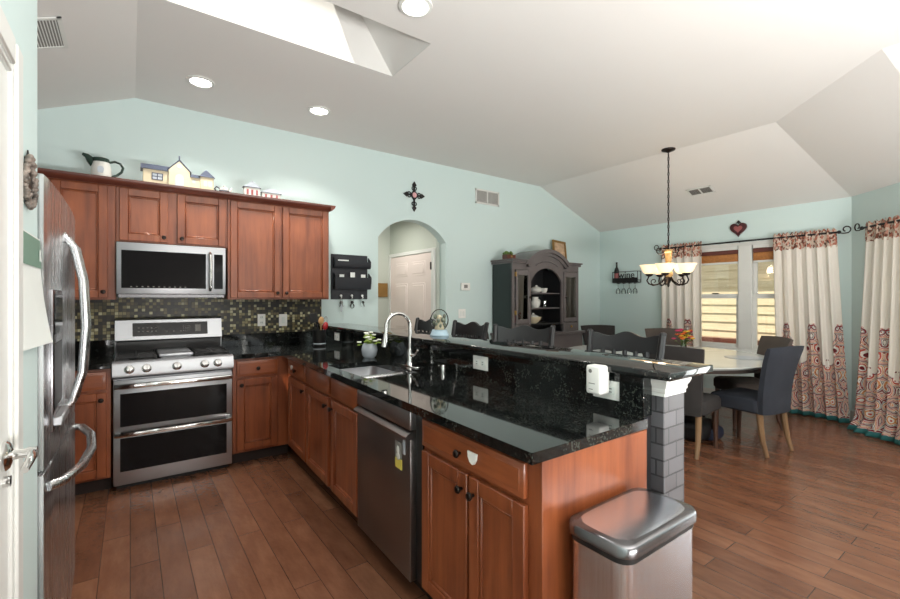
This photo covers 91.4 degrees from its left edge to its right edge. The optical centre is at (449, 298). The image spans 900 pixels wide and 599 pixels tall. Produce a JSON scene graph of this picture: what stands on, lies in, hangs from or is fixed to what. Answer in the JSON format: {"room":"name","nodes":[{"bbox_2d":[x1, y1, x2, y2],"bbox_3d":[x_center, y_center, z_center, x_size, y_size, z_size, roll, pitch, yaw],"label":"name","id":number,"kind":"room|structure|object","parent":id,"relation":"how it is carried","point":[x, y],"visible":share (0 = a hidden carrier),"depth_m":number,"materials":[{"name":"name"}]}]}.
{"room":"kitchen","nodes":[
{"label":"kitchen","id":0,"kind":"room"},
{"bbox_2d":[0,0,36,598],"bbox_3d":[-0.301,-0.110,-0.086,0.132,2.960,3.415,0,0,-36],"label":"wall","id":1,"kind":"structure","parent":0,"point":[21,15],"depth_m":1.24,"materials":[{"name":"paint"}]},
{"bbox_2d":[0,5,37,598],"bbox_3d":[-0.768,0.388,0.699,0.094,1.965,0.900,0,0,-36],"label":"door","id":2,"kind":"structure","parent":1,"relation":"in","point":[12,453],"depth_m":0.99,"materials":[{"name":"white paint"}]},
{"bbox_2d":[23,150,38,209],"bbox_3d":[-1.132,-0.321,1.183,0.022,0.158,0.147,0,0,-36],"label":"wreath","id":3,"kind":"object","parent":1,"relation":"attached to","point":[30,182],"visible":0.98,"depth_m":1.17,"materials":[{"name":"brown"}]},
{"bbox_2d":[23,229,52,350],"bbox_3d":[-1.155,-0.022,1.231,0.030,0.315,0.300,0,0,-36],"label":"wall calendar","id":4,"kind":"object","parent":1,"relation":"attached to","point":[36,330],"visible":0.9,"depth_m":1.22,"materials":[{"name":"paper"}]},
{"bbox_2d":[37,98,599,357],"bbox_3d":[-0.456,-0.175,5.420,7.645,3.090,0.140,0,0,-36],"label":"wall","id":5,"kind":"structure","parent":0,"point":[366,187],"depth_m":4.88,"materials":[{"name":"paint"}]},
{"bbox_2d":[47,177,116,299],"bbox_3d":[-3.006,-0.435,3.240,0.865,0.890,0.382,0,0,-36],"label":"upper cabinet","id":6,"kind":"object","parent":5,"relation":"attached to","point":[92,205],"visible":0.43,"depth_m":3.30,"materials":[{"name":"brown wood"}]},
{"bbox_2d":[116,186,226,248],"bbox_3d":[-2.342,-0.660,3.724,0.775,0.440,0.382,0,0,-36],"label":"upper cabinet","id":7,"kind":"object","parent":5,"relation":"attached to","point":[142,215],"visible":0.98,"depth_m":3.59,"materials":[{"name":"brown wood"}]},
{"bbox_2d":[116,242,225,297],"bbox_3d":[-2.328,-0.219,3.687,0.750,0.428,0.428,0,0,-36],"label":"microwave","id":8,"kind":"object","parent":7,"relation":"attached to","point":[143,270],"visible":1,"depth_m":3.53,"materials":[{"name":"silver metal"}]},
{"bbox_2d":[75,331,312,355],"bbox_3d":[-2.409,0.398,3.889,2.595,0.116,0.012,0,0,-36],"label":"trim","id":9,"kind":"structure","parent":5,"relation":"attached to","point":[97,347],"depth_m":4.22,"materials":[{"name":"black stone"}]},
{"bbox_2d":[75,297,320,340],"bbox_3d":[-2.418,0.160,3.897,2.600,0.380,0.012,0,0,-36],"label":"backsplash","id":10,"kind":"structure","parent":5,"relation":"attached to","point":[237,316],"depth_m":4.08,"materials":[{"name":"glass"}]},
{"bbox_2d":[258,314,264,325],"bbox_3d":[-1.846,0.212,4.301,0.072,0.118,0.008,0,0,-36],"label":"wall outlet","id":11,"kind":"object","parent":5,"relation":"attached to","point":[261,317],"visible":1,"depth_m":4.30,"materials":[{"name":"white plastic"}]},
{"bbox_2d":[222,199,328,299],"bbox_3d":[-1.659,-0.435,4.221,0.911,0.890,0.382,0,0,-36],"label":"upper cabinet","id":12,"kind":"object","parent":5,"relation":"attached to","point":[273,251],"visible":1,"depth_m":4.06,"materials":[{"name":"brown wood"}]},
{"bbox_2d":[37,167,335,211],"bbox_3d":[-2.301,-0.891,3.744,2.604,0.052,0.394,0,0,-36],"label":"crown molding","id":13,"kind":"structure","parent":12,"relation":"on","point":[51,173],"depth_m":3.56,"materials":[{"name":"brown wood"}]},
{"bbox_2d":[82,153,123,176],"bbox_3d":[-2.658,-1.006,3.364,0.132,0.177,0.234,0,0,28],"label":"pitcher","id":14,"kind":"object","parent":13,"relation":"on","point":[100,166],"visible":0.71,"depth_m":3.31,"materials":[{"name":"white ceramic"}]},
{"bbox_2d":[140,156,214,189],"bbox_3d":[-2.256,-1.042,3.651,0.520,0.250,0.140,0,0,-36],"label":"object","id":15,"kind":"object","parent":13,"relation":"on","point":[178,174],"visible":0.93,"depth_m":3.59,"materials":[{"name":"beige ceramic"}]},
{"bbox_2d":[214,186,231,191],"bbox_3d":[-1.988,-0.954,3.851,0.130,0.072,0.083,0,0,-7],"label":"teapot","id":16,"kind":"object","parent":13,"relation":"on","point":[223,188],"visible":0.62,"depth_m":3.82,"materials":[{"name":"white ceramic"}]},
{"bbox_2d":[242,181,260,195],"bbox_3d":[-1.801,-0.988,3.983,0.150,0.140,0.076,0,0,-36],"label":"house","id":17,"kind":"object","parent":13,"relation":"on","point":[251,188],"visible":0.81,"depth_m":3.96,"materials":[{"name":"grey ceramic"}]},
{"bbox_2d":[260,189,281,198],"bbox_3d":[-1.667,-0.963,4.081,0.180,0.090,0.076,0,0,-36],"label":"house","id":18,"kind":"object","parent":13,"relation":"on","point":[272,193],"visible":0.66,"depth_m":4.05,"materials":[{"name":"grey ceramic"}]},
{"bbox_2d":[279,314,286,325],"bbox_3d":[-1.681,0.218,4.422,0.080,0.120,0.009,0,0,-36],"label":"light switch","id":19,"kind":"object","parent":5,"relation":"attached to","point":[282,317],"visible":1,"depth_m":4.42,"materials":[{"name":"white plastic"}]},
{"bbox_2d":[331,254,371,298],"bbox_3d":[-1.083,-0.235,4.828,0.445,0.490,0.078,0,0,-36],"label":"mail organizer","id":20,"kind":"object","parent":5,"relation":"attached to","point":[346,287],"visible":1,"depth_m":4.82,"materials":[{"name":"black plastic"}]},
{"bbox_2d":[403,181,424,211],"bbox_3d":[-0.431,-1.238,5.330,0.300,0.365,0.033,0,0,-36],"label":"wall cross","id":21,"kind":"object","parent":5,"relation":"attached to","point":[413,194],"visible":1,"depth_m":5.33,"materials":[{"name":"metal"}]},
{"bbox_2d":[458,309,465,317],"bbox_3d":[0.159,0.200,5.777,0.120,0.120,0.009,0,0,-36],"label":"light switch","id":22,"kind":"object","parent":5,"relation":"attached to","point":[461,312],"visible":1,"depth_m":5.77,"materials":[{"name":"white plastic"}]},
{"bbox_2d":[461,283,469,290],"bbox_3d":[0.204,-0.155,5.800,0.150,0.100,0.024,0,0,-36],"label":"thermostat","id":23,"kind":"object","parent":5,"relation":"attached to","point":[464,286],"visible":1,"depth_m":5.79,"materials":[{"name":"white plastic"}]},
{"bbox_2d":[475,188,498,206],"bbox_3d":[0.515,-1.385,6.035,0.430,0.200,0.008,0,0,-36],"label":"air vent","id":24,"kind":"object","parent":5,"relation":"in","point":[486,197],"visible":1,"depth_m":6.03,"materials":[{"name":"white paint"}]},
{"bbox_2d":[378,226,389,327],"bbox_3d":[-1.657,0.070,6.266,1.900,2.600,0.120,0,0,-36],"label":"wall","id":25,"kind":"structure","parent":0,"point":[384,237],"depth_m":6.66,"materials":[{"name":"paint"}]},
{"bbox_2d":[378,283,387,296],"bbox_3d":[-1.020,-0.125,6.640,0.170,0.210,0.025,0,0,-36],"label":"wall picture","id":26,"kind":"object","parent":25,"relation":"attached to","point":[382,287],"visible":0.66,"depth_m":6.63,"materials":[{"name":"gold metal"}]},
{"bbox_2d":[390,221,439,319],"bbox_3d":[-0.496,0.070,6.269,0.140,2.600,1.280,0,0,-36],"label":"wall","id":27,"kind":"structure","parent":0,"point":[405,236],"depth_m":6.15,"materials":[{"name":"paint"}]},
{"bbox_2d":[389,247,435,331],"bbox_3d":[-0.563,0.352,6.233,0.051,2.035,1.260,0,0,-36],"label":"door","id":28,"kind":"structure","parent":27,"relation":"in","point":[412,278],"depth_m":6.16,"materials":[{"name":"paint"}]},
{"bbox_2d":[37,0,899,231],"bbox_3d":[1.847,-1.410,2.199,7.575,0.580,7.780,0,0,-36],"label":"ceiling","id":29,"kind":"structure","parent":0,"point":[765,104],"depth_m":3.49,"materials":[{"name":"paint"}]},
{"bbox_2d":[37,16,68,49],"bbox_3d":[-2.340,-1.505,2.502,0.225,0.100,0.360,0,0,-36],"label":"ceiling vent","id":30,"kind":"object","parent":29,"relation":"in","point":[51,34],"visible":0.53,"depth_m":2.53,"materials":[{"name":"white metal"}]},
{"bbox_2d":[186,75,214,87],"bbox_3d":[-1.953,-1.694,3.440,0.200,0.012,0.200,0,0,-36],"label":"recessed light","id":31,"kind":"object","parent":29,"relation":"in","point":[196,80],"visible":1,"depth_m":3.42,"materials":[{"name":"white paint"}]},
{"bbox_2d":[166,0,429,76],"bbox_3d":[-1.138,-2.251,2.527,2.235,1.098,0.635,0,0,-36],"label":"skylight","id":32,"kind":"object","parent":29,"relation":"attached to","point":[322,26],"depth_m":3.04,"materials":[{"name":"paint"}]},
{"bbox_2d":[308,106,330,115],"bbox_3d":[-1.184,-1.694,3.969,0.200,0.012,0.200,0,0,-36],"label":"recessed light","id":33,"kind":"object","parent":29,"relation":"in","point":[316,110],"visible":1,"depth_m":3.96,"materials":[{"name":"white paint"}]},
{"bbox_2d":[398,0,432,17],"bbox_3d":[-0.200,-1.694,2.551,0.200,0.012,0.200,0,0,-36],"label":"recessed light","id":34,"kind":"object","parent":29,"relation":"in","point":[410,8],"visible":1,"depth_m":2.56,"materials":[{"name":"white paint"}]},
{"bbox_2d":[639,147,696,286],"bbox_3d":[2.502,-0.912,4.991,0.590,1.575,0.573,0,0,-36],"label":"chandelier","id":35,"kind":"object","parent":29,"relation":"hanging from","point":[665,269],"visible":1,"depth_m":4.98,"materials":[{"name":"white glass"}]},
{"bbox_2d":[685,185,715,196],"bbox_3d":[3.200,-1.370,5.609,0.162,0.067,0.300,0,0,-36],"label":"ceiling vent","id":36,"kind":"object","parent":29,"relation":"in","point":[708,189],"visible":1,"depth_m":5.60,"materials":[{"name":"white metal"}]},
{"bbox_2d":[71,407,899,598],"bbox_3d":[1.483,1.430,3.060,8.400,0.120,10.000,0,0,-36],"label":"floor","id":37,"kind":"structure","parent":0,"point":[819,519],"depth_m":2.57,"materials":[{"name":"brown wood"}]},
{"bbox_2d":[37,173,96,598],"bbox_3d":[-1.784,0.492,1.557,0.829,1.755,0.953,0,0,-36],"label":"fridge","id":38,"kind":"object","parent":37,"relation":"on","point":[58,389],"visible":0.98,"depth_m":1.54,"materials":[{"name":"metal"}]},
{"bbox_2d":[74,359,113,494],"bbox_3d":[-2.919,0.932,3.103,0.845,0.875,0.697,0,0,-36],"label":"base cabinet","id":39,"kind":"object","parent":37,"relation":"on","point":[94,406],"visible":0.31,"depth_m":3.06,"materials":[{"name":"brown wood"}]},
{"bbox_2d":[112,316,233,488],"bbox_3d":[-2.234,0.767,3.549,0.773,1.205,0.732,0,0,-36],"label":"range","id":40,"kind":"object","parent":37,"relation":"on","point":[172,376],"visible":1,"depth_m":3.35,"materials":[{"name":"metal"}]},
{"bbox_2d":[138,324,200,331],"bbox_3d":[-2.379,0.257,3.733,0.450,0.059,0.015,0,0,-36],"label":"control panel","id":41,"kind":"object","parent":40,"relation":"attached to","point":[141,327],"depth_m":3.73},
{"bbox_2d":[118,351,226,360],"bbox_3d":[-2.241,0.461,3.558,0.747,0.012,0.530,0,0,-36],"label":"cooktop","id":42,"kind":"object","parent":40,"relation":"in","point":[158,357],"depth_m":3.38,"materials":[{"name":"metal"}]},
{"bbox_2d":[231,356,288,463],"bbox_3d":[-1.759,0.932,3.947,0.460,0.875,0.697,0,0,-36],"label":"base cabinet","id":43,"kind":"object","parent":37,"relation":"on","point":[259,385],"visible":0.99,"depth_m":3.69,"materials":[{"name":"brown wood"}]},
{"bbox_2d":[288,359,311,469],"bbox_3d":[-1.056,0.932,3.704,0.552,0.875,0.575,0,0,-34],"label":"base cabinet","id":44,"kind":"object","parent":37,"relation":"on","point":[297,384],"visible":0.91,"depth_m":3.53,"materials":[{"name":"brown wood"}]},
{"bbox_2d":[306,367,357,518],"bbox_3d":[-0.606,0.932,3.044,0.552,0.875,1.012,0,0,-34],"label":"base cabinet","id":45,"kind":"object","parent":37,"relation":"on","point":[331,419],"visible":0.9,"depth_m":2.83,"materials":[{"name":"brown wood"}]},
{"bbox_2d":[353,389,432,598],"bbox_3d":[-0.100,0.936,2.355,0.614,0.868,0.676,0,0,-34],"label":"dishwasher","id":46,"kind":"object","parent":37,"relation":"on","point":[390,447],"visible":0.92,"depth_m":2.10,"materials":[{"name":"silver metal"}]},
{"bbox_2d":[414,317,435,332],"bbox_3d":[-0.394,0.786,4.350,0.522,1.172,0.492,0,0,-33],"label":"bar stool","id":47,"kind":"object","parent":37,"relation":"on","point":[420,324],"visible":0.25,"depth_m":4.56,"materials":[{"name":"black paint"}]},
{"bbox_2d":[451,320,488,338],"bbox_3d":[0.011,0.786,3.794,0.522,1.172,0.492,0,0,-36],"label":"bar stool","id":48,"kind":"object","parent":37,"relation":"on","point":[474,329],"visible":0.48,"depth_m":3.94,"materials":[{"name":"black paint"}]},
{"bbox_2d":[493,324,555,346],"bbox_3d":[0.485,0.786,3.201,0.492,1.172,0.522,0,0,23],"label":"bar stool","id":49,"kind":"object","parent":37,"relation":"on","point":[523,333],"visible":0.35,"depth_m":3.40,"materials":[{"name":"black paint"}]},
{"bbox_2d":[422,418,646,598],"bbox_3d":[0.295,0.932,1.777,0.612,0.875,0.700,0,0,-34],"label":"base cabinet","id":50,"kind":"object","parent":37,"relation":"on","point":[495,523],"visible":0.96,"depth_m":1.53,"materials":[{"name":"brown wood"}]},
{"bbox_2d":[75,342,647,464],"bbox_3d":[-1.347,0.474,2.408,2.567,0.036,3.673,0,0,-36],"label":"countertop","id":51,"kind":"structure","parent":50,"relation":"on","point":[531,427],"depth_m":1.87,"materials":[{"name":"black stone"}]},
{"bbox_2d":[313,329,325,345],"bbox_3d":[-1.255,0.379,4.220,0.128,0.155,0.128,0,0,-36],"label":"utensil crock","id":52,"kind":"object","parent":51,"relation":"on","point":[319,336],"visible":0.96,"depth_m":4.17,"materials":[{"name":"black ceramic"}]},
{"bbox_2d":[309,313,317,329],"bbox_3d":[-1.296,0.288,4.176,0.020,0.302,0.092,0,0,43],"label":"spatula","id":53,"kind":"object","parent":52,"relation":"in","point":[313,317],"visible":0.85,"depth_m":4.17,"materials":[{"name":"black plastic"}]},
{"bbox_2d":[318,317,323,329],"bbox_3d":[-1.234,0.306,4.207,0.050,0.264,0.032,0,0,-10],"label":"wooden spoon","id":54,"kind":"object","parent":52,"relation":"in","point":[321,319],"visible":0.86,"depth_m":4.20,"materials":[{"name":"brown wood"}]},
{"bbox_2d":[323,322,327,329],"bbox_3d":[-1.210,0.334,4.240,0.068,0.211,0.022,0,0,-36],"label":"serving spoon","id":55,"kind":"object","parent":52,"relation":"in","point":[325,324],"visible":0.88,"depth_m":4.24,"materials":[{"name":"red paint"}]},
{"bbox_2d":[357,331,380,357],"bbox_3d":[-0.614,0.355,3.380,0.180,0.203,0.168,0,0,-36],"label":"flower pot","id":56,"kind":"object","parent":51,"relation":"on","point":[369,350],"visible":1,"depth_m":3.34,"materials":[{"name":"grey ceramic"}]},
{"bbox_2d":[340,366,405,378],"bbox_3d":[-0.510,0.573,2.845,0.361,0.195,0.656,0,0,-36],"label":"sink","id":57,"kind":"object","parent":51,"relation":"in","point":[369,372],"visible":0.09,"depth_m":3.10,"materials":[{"name":"metal"}]},
{"bbox_2d":[381,312,423,368],"bbox_3d":[-0.347,0.272,2.914,0.250,0.368,0.260,0,0,-36],"label":"faucet","id":58,"kind":"object","parent":51,"relation":"on","point":[410,355],"visible":1,"depth_m":2.94,"materials":[{"name":"silver metal"}]},
{"bbox_2d":[441,365,445,372],"bbox_3d":[-0.042,0.432,2.716,0.032,0.047,0.032,0,0,-36],"label":"air gap","id":59,"kind":"object","parent":51,"relation":"on","point":[443,367],"visible":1,"depth_m":2.70,"materials":[{"name":"silver metal"}]},
{"bbox_2d":[490,249,584,347],"bbox_3d":[1.280,0.343,6.277,1.460,2.055,0.480,0,0,-36],"label":"china hutch","id":60,"kind":"object","parent":37,"relation":"on","point":[513,278],"visible":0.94,"depth_m":6.17,"materials":[{"name":"paint"}]},
{"bbox_2d":[502,251,515,258],"bbox_3d":[0.799,-0.582,5.973,0.174,0.119,0.105,0,0,-36],"label":"trinket box","id":61,"kind":"object","parent":60,"relation":"on","point":[506,255],"visible":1,"depth_m":5.93,"materials":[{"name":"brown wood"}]},
{"bbox_2d":[531,297,539,307],"bbox_3d":[1.207,0.055,6.181,0.150,0.150,0.134,0,0,3],"label":"milk jug","id":62,"kind":"object","parent":60,"relation":"on","point":[535,303],"visible":0.98,"depth_m":6.14,"materials":[{"name":"white ceramic"}]},
{"bbox_2d":[531,317,540,322],"bbox_3d":[1.166,0.303,6.144,0.230,0.090,0.226,0,0,-36],"label":"serving bowl","id":63,"kind":"object","parent":60,"relation":"on","point":[533,319],"visible":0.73,"depth_m":6.06,"materials":[{"name":"beige ceramic"}]},
{"bbox_2d":[531,285,541,292],"bbox_3d":[1.214,-0.134,6.180,0.170,0.108,0.167,0,0,-36],"label":"covered dish","id":64,"kind":"object","parent":60,"relation":"on","point":[536,289],"visible":0.97,"depth_m":6.12,"materials":[{"name":"white ceramic"}]},
{"bbox_2d":[531,322,559,324],"bbox_3d":[1.238,0.360,6.308,0.660,0.020,0.340,0,0,-36],"label":"shelf","id":65,"kind":"object","parent":60,"relation":"attached to","point":[539,323],"depth_m":6.27,"materials":[{"name":"black paint"}]},
{"bbox_2d":[531,307,559,308],"bbox_3d":[1.232,0.139,6.316,0.670,0.018,0.320,0,0,-36],"label":"shelf","id":66,"kind":"object","parent":60,"relation":"attached to","point":[531,307],"depth_m":6.27,"materials":[{"name":"grey paint"}]},
{"bbox_2d":[552,240,566,258],"bbox_3d":[1.689,-0.706,6.756,0.324,0.386,0.084,0,0,-36],"label":"picture frame","id":67,"kind":"object","parent":60,"relation":"on","point":[559,246],"visible":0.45,"depth_m":6.78,"materials":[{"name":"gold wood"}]},
{"bbox_2d":[554,242,564,256],"bbox_3d":[1.688,-0.705,6.758,0.261,0.323,0.059,0,0,-36],"label":"print","id":68,"kind":"object","parent":67,"relation":"attached to","point":[558,246],"depth_m":6.78},
{"bbox_2d":[581,325,614,344],"bbox_3d":[2.313,0.895,6.591,0.534,0.960,0.600,0,0,-3],"label":"dining chair","id":69,"kind":"object","parent":37,"relation":"on","point":[604,329],"visible":0.14,"depth_m":6.82,"materials":[{"name":"grey fabric"}]},
{"bbox_2d":[586,329,666,358],"bbox_3d":[0.955,0.786,2.599,0.492,1.172,0.522,0,0,42],"label":"bar stool","id":70,"kind":"object","parent":37,"relation":"on","point":[625,341],"visible":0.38,"depth_m":2.76,"materials":[{"name":"black paint"}]},
{"bbox_2d":[569,488,696,598],"bbox_3d":[0.596,1.023,1.382,0.424,0.694,0.260,0,0,-36],"label":"trash can","id":71,"kind":"object","parent":37,"relation":"on","point":[635,543],"visible":1,"depth_m":1.31,"materials":[{"name":"metal"}]},
{"bbox_2d":[645,328,687,345],"bbox_3d":[2.903,0.895,5.840,0.534,0.960,0.600,0,0,19],"label":"dining chair","id":72,"kind":"object","parent":37,"relation":"on","point":[649,332],"visible":0.12,"depth_m":6.05,"materials":[{"name":"grey fabric"}]},
{"bbox_2d":[570,345,763,373],"bbox_3d":[2.381,0.994,4.951,2.120,0.748,2.120,0,0,-36],"label":"dining table","id":73,"kind":"object","parent":37,"relation":"on","point":[715,357],"visible":0.16,"depth_m":4.38,"materials":[{"name":"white wood"}]},
{"bbox_2d":[671,328,694,346],"bbox_3d":[2.915,0.499,5.495,0.252,0.240,0.277,0,0,19],"label":"flower vase","id":74,"kind":"object","parent":73,"relation":"on","point":[683,334],"visible":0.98,"depth_m":5.48,"materials":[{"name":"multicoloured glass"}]},
{"bbox_2d":[724,355,762,359],"bbox_3d":[3.060,0.617,4.580,0.344,0.004,0.344,0,0,-36],"label":"place mat","id":75,"kind":"object","parent":73,"relation":"on","point":[727,356],"visible":0.98,"depth_m":4.57,"materials":[{"name":"grey fabric"}]},
{"bbox_2d":[642,346,720,459],"bbox_3d":[2.120,0.895,4.012,0.600,0.960,0.534,0,0,-42],"label":"dining chair","id":76,"kind":"object","parent":37,"relation":"on","point":[697,403],"visible":0.43,"depth_m":3.76,"materials":[{"name":"grey fabric"}]},
{"bbox_2d":[684,415,723,441],"bbox_3d":[2.430,1.242,4.306,0.400,0.256,0.340,0,0,-36],"label":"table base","id":77,"kind":"object","parent":37,"relation":"on","point":[689,421],"visible":0.57,"depth_m":4.19,"materials":[{"name":"black fabric"}]},
{"bbox_2d":[713,336,792,430],"bbox_3d":[3.284,0.895,4.782,0.600,0.960,0.534,0,0,8],"label":"dining chair","id":78,"kind":"object","parent":37,"relation":"on","point":[765,342],"visible":0.42,"depth_m":4.72,"materials":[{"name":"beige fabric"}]},
{"bbox_2d":[710,346,803,457],"bbox_3d":[2.815,0.895,4.043,0.534,0.960,0.600,0,0,-26],"label":"dining chair","id":79,"kind":"object","parent":37,"relation":"on","point":[773,394],"visible":0.95,"depth_m":3.82,"materials":[{"name":"grey fabric"}]},
{"bbox_2d":[651,377,691,501],"bbox_3d":[0.854,0.837,1.772,0.195,1.066,0.142,0,0,-36],"label":"column","id":80,"kind":"structure","parent":0,"point":[667,417],"depth_m":1.71,"materials":[{"name":"grey brick"}]},
{"bbox_2d":[600,197,851,409],"bbox_3d":[3.567,0.105,6.304,0.140,2.530,3.370,0,0,-36],"label":"wall","id":81,"kind":"structure","parent":0,"point":[631,248],"depth_m":6.35,"materials":[{"name":"paint"}]},
{"bbox_2d":[612,271,640,283],"bbox_3d":[2.846,-0.338,7.084,0.106,0.194,0.449,0,0,-36],"label":"wine rack","id":82,"kind":"object","parent":81,"relation":"attached to","point":[619,280],"visible":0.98,"depth_m":7.03,"materials":[{"name":"metal"}]},
{"bbox_2d":[614,262,618,277],"bbox_3d":[2.744,-0.428,7.226,0.077,0.331,0.077,0,0,-36],"label":"wine bottle","id":83,"kind":"object","parent":82,"relation":"in","point":[616,270],"visible":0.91,"depth_m":7.20,"materials":[{"name":"black glass"}]},
{"bbox_2d":[701,240,773,353],"bbox_3d":[3.893,0.000,5.780,0.170,1.480,1.520,0,0,-36],"label":"window","id":84,"kind":"structure","parent":81,"relation":"in","point":[746,298],"depth_m":5.75,"materials":[{"name":"white paint"}]},
{"bbox_2d":[701,246,737,265],"bbox_3d":[3.653,-0.583,6.091,0.036,0.235,0.615,0,0,-36],"label":"window shade","id":85,"kind":"object","parent":84,"relation":"attached to","point":[719,255],"visible":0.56,"depth_m":6.01,"materials":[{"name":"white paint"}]},
{"bbox_2d":[753,243,773,262],"bbox_3d":[4.117,-0.583,5.455,0.036,0.235,0.610,0,0,-36],"label":"window shade","id":86,"kind":"object","parent":84,"relation":"attached to","point":[763,252],"visible":0.41,"depth_m":5.60,"materials":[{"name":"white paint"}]},
{"bbox_2d":[730,220,746,236],"bbox_3d":[3.818,-0.924,5.812,0.038,0.219,0.198,0,0,-36],"label":"plaque","id":87,"kind":"object","parent":81,"relation":"attached to","point":[739,229],"visible":1,"depth_m":5.80,"materials":[{"name":"red paint"}]},
{"bbox_2d":[654,226,850,250],"bbox_3d":[3.793,-0.764,5.781,0.097,0.088,2.264,0,0,-36],"label":"curtain rod","id":88,"kind":"object","parent":81,"relation":"attached to","point":[838,231],"visible":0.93,"depth_m":5.55,"materials":[{"name":"metal"}]},
{"bbox_2d":[661,241,701,346],"bbox_3d":[3.317,0.279,6.317,0.140,2.161,0.594,0,0,-36],"label":"curtain","id":89,"kind":"object","parent":88,"relation":"hanging from","point":[681,306],"visible":0.54,"depth_m":6.28,"materials":[{"name":"fabric"}]},
{"bbox_2d":[773,228,849,422],"bbox_3d":[4.178,0.279,5.110,0.186,2.161,0.747,0,0,-29],"label":"curtain","id":90,"kind":"object","parent":88,"relation":"hanging from","point":[807,295],"visible":0.96,"depth_m":5.10,"materials":[{"name":"fabric"}]},
{"bbox_2d":[703,387,849,416],"bbox_3d":[3.531,1.310,6.221,0.016,0.120,3.260,0,0,-36],"label":"baseboard","id":91,"kind":"structure","parent":81,"relation":"attached to","point":[705,390],"depth_m":6.11,"materials":[{"name":"white paint"}]},
{"bbox_2d":[852,182,899,410],"bbox_3d":[4.465,0.105,4.280,0.140,2.530,1.359,0,0,9],"label":"wall","id":92,"kind":"structure","parent":0,"point":[881,203],"depth_m":4.79,"materials":[{"name":"paint"}]},
{"bbox_2d":[850,410,854,420],"bbox_3d":[4.388,1.310,4.292,0.016,0.120,1.259,0,0,9],"label":"baseboard","id":93,"kind":"structure","parent":92,"relation":"attached to","point":[852,412],"depth_m":4.89,"materials":[{"name":"white paint"}]},
{"bbox_2d":[854,219,899,230],"bbox_3d":[4.321,-0.764,4.171,0.100,0.088,1.184,0,0,9],"label":"curtain rod","id":94,"kind":"object","parent":92,"relation":"attached to","point":[889,222],"visible":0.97,"depth_m":4.57,"materials":[{"name":"metal"}]},
{"bbox_2d":[847,215,899,444],"bbox_3d":[4.201,0.280,4.292,0.253,2.162,0.722,0,0,8],"label":"curtain","id":95,"kind":"object","parent":94,"relation":"hanging from","point":[877,403],"visible":1,"depth_m":4.33,"materials":[{"name":"fabric"}]},
{"bbox_3d":[-0.253,0.838,3.264,0.145,1.065,3.575,0,0,-36],"label":"wall","id":96,"kind":"structure","parent":0,"visible":0},
{"bbox_2d":[334,332,338,340],"bbox_3d":[-1.091,0.367,4.228,0.008,0.075,0.118,0,0,-36],"label":"wall outlet","id":97,"kind":"object","parent":96,"relation":"attached to","point":[336,335],"visible":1,"depth_m":4.23,"materials":[{"name":"white plastic"}]},
{"bbox_2d":[473,355,487,370],"bbox_3d":[0.172,0.367,2.494,0.008,0.078,0.128,0,0,-36],"label":"wall outlet","id":98,"kind":"object","parent":96,"relation":"attached to","point":[479,362],"visible":1,"depth_m":2.49,"materials":[{"name":"white plastic"}]},
{"bbox_2d":[319,328,651,417],"bbox_3d":[-0.305,0.380,3.162,0.060,0.152,3.630,0,0,-36],"label":"backsplash","id":99,"kind":"structure","parent":96,"relation":"attached to","point":[635,393],"depth_m":2.23,"materials":[{"name":"black stone"}]},
{"bbox_2d":[316,323,712,381],"bbox_3d":[-0.170,0.286,3.210,0.345,0.033,3.759,0,0,-36],"label":"breakfast bar","id":100,"kind":"object","parent":96,"relation":"on","point":[638,366],"visible":0.98,"depth_m":2.15,"materials":[{"name":"black stone"}]},
{"bbox_2d":[430,309,448,336],"bbox_3d":[-0.076,0.173,3.161,0.140,0.194,0.140,0,0,-36],"label":"snow globe","id":101,"kind":"object","parent":100,"relation":"on","point":[439,330],"visible":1,"depth_m":3.13,"materials":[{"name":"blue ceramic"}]},
{"bbox_2d":[593,381,618,400],"bbox_3d":[0.652,0.380,1.836,0.008,0.078,0.125,0,0,-36],"label":"wall outlet","id":102,"kind":"object","parent":96,"relation":"attached to","point":[613,394],"visible":0.4,"depth_m":1.81,"materials":[{"name":"white plastic"}]},
{"bbox_2d":[586,364,608,394],"bbox_3d":[0.611,0.334,1.816,0.067,0.117,0.072,0,0,-36],"label":"plug","id":103,"kind":"object","parent":102,"relation":"attached to","point":[597,375],"visible":0.99,"depth_m":1.79,"materials":[{"name":"white plastic"}]},
{"bbox_2d":[608,386,614,394],"bbox_3d":[0.666,0.380,1.814,0.004,0.032,0.032,0,0,-36],"label":"socket","id":104,"kind":"object","parent":102,"relation":"attached to","point":[611,388],"depth_m":1.81,"materials":[{"name":"plastic"}]},
{"bbox_2d":[625,413,650,489],"bbox_3d":[0.741,0.913,1.730,0.055,0.914,0.075,0,0,-36],"label":"trim","id":105,"kind":"structure","parent":96,"relation":"attached to","point":[648,429],"depth_m":1.71,"materials":[{"name":"black paint"}]},
{"label":"outside","id":106,"kind":"structure","parent":0,"visible":0},
{"bbox_3d":[6.802,1.770,8.666,6.800,0.200,22.000,0,0,-36],"label":"ground","id":107,"kind":"structure","parent":106,"visible":0},
{"bbox_2d":[701,261,775,344],"bbox_3d":[5.279,-0.048,8.175,0.640,3.635,11.400,0,0,-36],"label":"house","id":108,"kind":"structure","parent":107,"relation":"on","point":[718,314],"depth_m":8.41,"materials":[{"name":"beige"}]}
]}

